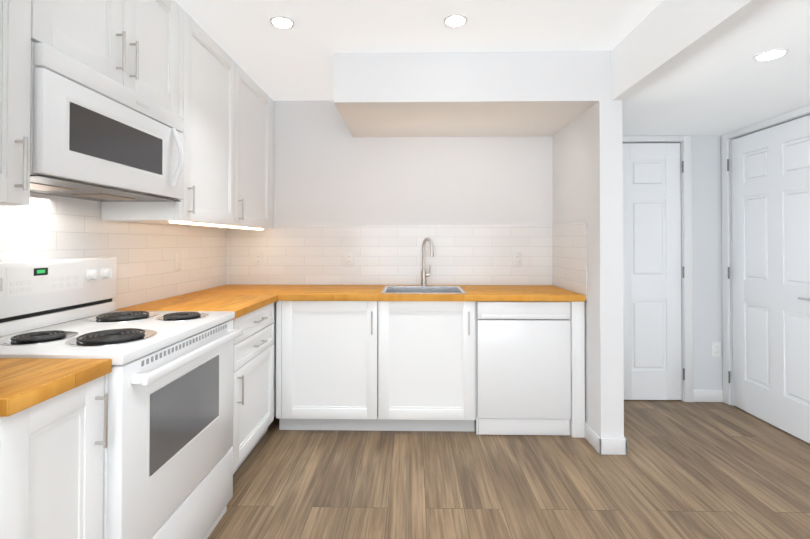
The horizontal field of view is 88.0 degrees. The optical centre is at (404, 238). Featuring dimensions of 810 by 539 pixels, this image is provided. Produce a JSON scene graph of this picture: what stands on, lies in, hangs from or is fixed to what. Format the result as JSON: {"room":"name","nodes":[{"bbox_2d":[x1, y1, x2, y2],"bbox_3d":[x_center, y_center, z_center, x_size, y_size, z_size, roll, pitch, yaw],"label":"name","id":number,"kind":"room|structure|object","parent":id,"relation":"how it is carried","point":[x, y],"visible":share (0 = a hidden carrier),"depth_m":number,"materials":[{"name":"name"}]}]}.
{"room":"kitchen","nodes":[
{"label":"kitchen","id":0,"kind":"room"},
{"bbox_2d":[175,0,809,135],"bbox_3d":[0.484,-1.042,0.710,4.160,0.400,5.500,0,-1,1],"label":"ceiling","id":1,"kind":"structure","parent":0,"point":[686,68],"depth_m":2.22,"materials":[{"name":"white paint"}]},
{"bbox_2d":[270,16,293,28],"bbox_3d":[-0.639,-1.125,2.181,0.124,0.007,0.124,0,-1,1],"label":"recessed light","id":2,"kind":"object","parent":1,"relation":"in","point":[282,22],"visible":1,"depth_m":2.17,"materials":[{"name":"white plastic"}]},
{"bbox_2d":[443,14,467,27],"bbox_3d":[0.261,-1.125,2.165,0.124,0.007,0.124,0,-1,1],"label":"recessed light","id":3,"kind":"object","parent":1,"relation":"in","point":[456,20],"visible":1,"depth_m":2.15,"materials":[{"name":"white plastic"}]},
{"bbox_2d":[334,51,610,136],"bbox_3d":[0.408,-0.973,2.941,1.666,0.300,0.840,0,-1,1],"label":"soffit","id":4,"kind":"structure","parent":1,"relation":"attached to","point":[480,94],"depth_m":2.53,"materials":[{"name":"white paint"}]},
{"bbox_2d":[753,48,788,60],"bbox_3d":[1.646,-0.828,1.886,0.124,0.007,0.124,0,-1,1],"label":"recessed light","id":5,"kind":"object","parent":1,"relation":"in","point":[771,54],"visible":1,"depth_m":1.87,"materials":[{"name":"white plastic"}]},
{"bbox_2d":[274,100,722,400],"bbox_3d":[0.539,0.081,3.384,3.930,2.400,0.130,0,-1,1],"label":"wall","id":6,"kind":"structure","parent":0,"point":[329,169],"depth_m":3.36,"materials":[{"name":"white paint"}]},
{"bbox_2d":[0,0,59,205],"bbox_3d":[-1.288,-0.617,1.115,0.378,1.036,0.383,0,-1,1],"label":"upper cabinet","id":7,"kind":"object","parent":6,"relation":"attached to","point":[22,22],"depth_m":1.19,"materials":[{"name":"white wood"}]},
{"bbox_2d":[0,192,227,309],"bbox_3d":[-1.465,0.093,2.131,0.006,0.585,2.490,0,-1,1],"label":"tile backsplash","id":8,"kind":"structure","parent":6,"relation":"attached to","point":[42,226],"depth_m":2.18,"materials":[{"name":"white tile"}]},
{"bbox_2d":[60,0,183,117],"bbox_3d":[-1.279,-0.859,1.627,0.378,0.543,0.779,0,-1,1],"label":"upper cabinet","id":9,"kind":"object","parent":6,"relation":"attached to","point":[173,56],"depth_m":1.67,"materials":[{"name":"white wood"}]},
{"bbox_2d":[30,41,183,201],"bbox_3d":[-1.237,-0.381,1.623,0.460,0.402,0.769,0,-1,1],"label":"over-the-range microwave","id":10,"kind":"object","parent":9,"relation":"attached to","point":[96,136],"visible":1,"depth_m":1.47,"materials":[{"name":"white"}]},
{"bbox_2d":[101,10,243,227],"bbox_3d":[-1.266,-0.606,2.335,0.378,1.036,0.782,0,-1,1],"label":"upper cabinet","id":11,"kind":"object","parent":6,"relation":"attached to","point":[213,133],"depth_m":2.30,"materials":[{"name":"white wood"}]},
{"bbox_2d":[216,71,273,228],"bbox_3d":[-1.254,-0.601,2.985,0.378,1.036,0.798,0,-1,1],"label":"upper cabinet","id":12,"kind":"object","parent":6,"relation":"attached to","point":[258,106],"depth_m":3.07,"materials":[{"name":"white wood"}]},
{"bbox_2d":[169,221,262,229],"bbox_3d":[-1.140,-0.080,2.682,0.040,0.010,1.200,0,-1,1],"label":"under-cabinet light","id":13,"kind":"object","parent":12,"relation":"attached to","point":[192,223],"visible":1,"depth_m":2.44,"materials":[{"name":"white plastic"}]},
{"bbox_2d":[228,225,551,284],"bbox_3d":[-0.134,0.104,3.357,2.621,0.585,0.006,0,-1,1],"label":"tile backsplash","id":14,"kind":"structure","parent":6,"relation":"attached to","point":[291,254],"depth_m":3.35,"materials":[{"name":"white tile"}]},
{"bbox_2d":[254,252,261,265],"bbox_3d":[-1.181,0.161,3.368,0.070,0.116,0.008,0,-1,1],"label":"electrical outlet","id":15,"kind":"object","parent":14,"relation":"attached to","point":[257,258],"visible":1,"depth_m":3.37,"materials":[{"name":"white plastic"}]},
{"bbox_2d":[345,252,352,265],"bbox_3d":[-0.449,0.161,3.354,0.070,0.116,0.008,0,-1,1],"label":"electrical outlet","id":16,"kind":"object","parent":14,"relation":"attached to","point":[348,258],"visible":1,"depth_m":3.35,"materials":[{"name":"white plastic"}]},
{"bbox_2d":[513,252,520,266],"bbox_3d":[0.890,0.161,3.329,0.070,0.116,0.008,0,-1,1],"label":"electrical outlet","id":17,"kind":"object","parent":14,"relation":"attached to","point":[516,259],"visible":1,"depth_m":3.33,"materials":[{"name":"white plastic"}]},
{"bbox_2d":[622,136,692,401],"bbox_3d":[1.934,0.232,3.328,0.662,2.097,0.066,0,-1,1],"label":"closet door","id":18,"kind":"structure","parent":6,"relation":"in","point":[652,355],"depth_m":3.33,"materials":[{"name":"white wood"}]},
{"bbox_2d":[712,342,720,356],"bbox_3d":[2.453,0.871,3.302,0.070,0.116,0.008,0,-1,1],"label":"outlet","id":19,"kind":"object","parent":6,"relation":"attached to","point":[716,349],"visible":1,"depth_m":3.30,"materials":[{"name":"white plastic"}]},
{"bbox_2d":[207,400,809,538],"bbox_3d":[0.484,1.308,0.689,4.160,0.100,5.500,0,-1,1],"label":"floor","id":20,"kind":"structure","parent":0,"point":[699,470],"depth_m":2.18,"materials":[{"name":"wood"}]},
{"bbox_2d":[0,376,107,538],"bbox_3d":[-1.177,0.824,1.056,0.605,0.874,0.327,0,-1,1],"label":"base cabinet","id":21,"kind":"object","parent":20,"relation":"on","point":[51,465],"depth_m":1.06,"materials":[{"name":"white wood"}]},
{"bbox_2d":[0,358,111,416],"bbox_3d":[-1.167,0.366,1.067,0.625,0.040,0.314,0,-1,1],"label":"countertop","id":22,"kind":"structure","parent":21,"relation":"on","point":[25,383],"depth_m":1.07,"materials":[{"name":"brown wood"}]},
{"bbox_2d":[0,257,242,538],"bbox_3d":[-1.114,0.673,1.612,0.706,1.185,0.775,0,-1,1],"label":"range","id":23,"kind":"object","parent":20,"relation":"on","point":[168,450],"visible":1,"depth_m":1.52,"materials":[{"name":"white metal"}]},
{"bbox_2d":[232,302,275,473],"bbox_3d":[-1.153,0.835,2.355,0.605,0.874,0.706,0,-1,1],"label":"base cabinet","id":24,"kind":"object","parent":20,"relation":"on","point":[254,351],"depth_m":2.36,"materials":[{"name":"white wood"}]},
{"bbox_2d":[115,293,279,319],"bbox_3d":[-1.141,0.377,2.358,0.630,0.040,0.705,0,-1,1],"label":"countertop","id":25,"kind":"structure","parent":24,"relation":"on","point":[242,304],"depth_m":2.36,"materials":[{"name":"brown wood"}]},
{"bbox_2d":[276,301,391,430],"bbox_3d":[-0.468,0.841,3.038,0.736,0.874,0.623,0,-1,1],"label":"base cabinet","id":26,"kind":"object","parent":20,"relation":"on","point":[379,365],"depth_m":2.73,"materials":[{"name":"white wood"}]},
{"bbox_2d":[392,301,475,430],"bbox_3d":[0.112,0.841,3.027,0.708,0.874,0.623,0,-1,1],"label":"base cabinet","id":27,"kind":"object","parent":20,"relation":"on","point":[434,342],"depth_m":2.72,"materials":[{"name":"white wood"}]},
{"bbox_2d":[475,301,570,434],"bbox_3d":[0.773,0.843,3.009,0.605,0.871,0.629,0,-1,1],"label":"dishwasher","id":28,"kind":"object","parent":20,"relation":"on","point":[523,367],"visible":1,"depth_m":2.70,"materials":[{"name":"white metal"}]},
{"bbox_2d":[569,302,584,437],"bbox_3d":[0.773,0.841,3.015,0.778,0.874,0.623,0,-1,1],"label":"panel","id":29,"kind":"object","parent":20,"relation":"on","point":[577,421],"depth_m":2.70,"materials":[{"name":"white wood"}]},
{"bbox_2d":[192,285,585,301],"bbox_3d":[-0.141,0.383,3.025,2.605,0.040,0.648,0,-1,1],"label":"countertop","id":30,"kind":"structure","parent":29,"relation":"on","point":[549,293],"depth_m":2.78,"materials":[{"name":"brown wood"}]},
{"bbox_2d":[381,286,466,293],"bbox_3d":[0.129,0.458,3.009,0.567,0.197,0.472,0,-1,1],"label":"sink basin","id":31,"kind":"object","parent":30,"relation":"in","point":[428,289],"visible":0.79,"depth_m":3.19,"materials":[{"name":"silver metal"}]},
{"bbox_2d":[420,237,433,285],"bbox_3d":[0.169,0.176,3.230,0.100,0.376,0.135,0,-1,1],"label":"faucet","id":32,"kind":"object","parent":30,"relation":"on","point":[424,274],"visible":1,"depth_m":3.25,"materials":[{"name":"silver metal"}]},
{"bbox_2d":[553,101,623,437],"bbox_3d":[1.238,0.227,2.915,0.135,2.100,0.840,0,-1,1],"label":"wall","id":33,"kind":"structure","parent":0,"point":[588,165],"depth_m":2.51,"materials":[{"name":"white paint"}]},
{"bbox_2d":[552,220,586,299],"bbox_3d":[1.167,0.139,3.005,0.006,0.510,0.645,0,-1,1],"label":"tile backsplash","id":34,"kind":"structure","parent":33,"relation":"attached to","point":[569,240],"depth_m":2.95,"materials":[{"name":"white tile"}]},
{"bbox_2d":[589,426,626,454],"bbox_3d":[1.297,1.229,2.864,0.041,0.095,0.783,0,-1,1],"label":"baseboard","id":35,"kind":"structure","parent":33,"relation":"attached to","point":[609,446],"depth_m":2.47,"materials":[{"name":"white wood"}]},
{"bbox_2d":[729,112,809,405],"bbox_3d":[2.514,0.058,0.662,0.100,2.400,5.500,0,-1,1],"label":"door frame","id":36,"kind":"structure","parent":0,"point":[730,158],"depth_m":3.23,"materials":[{"name":"white paint"}]},
{"bbox_2d":[721,105,809,443],"bbox_3d":[2.502,0.228,2.835,0.081,2.097,0.930,0,-1,1],"label":"entry door","id":37,"kind":"structure","parent":36,"relation":"in","point":[771,259],"depth_m":2.88,"materials":[{"name":"white wood"}]}
]}

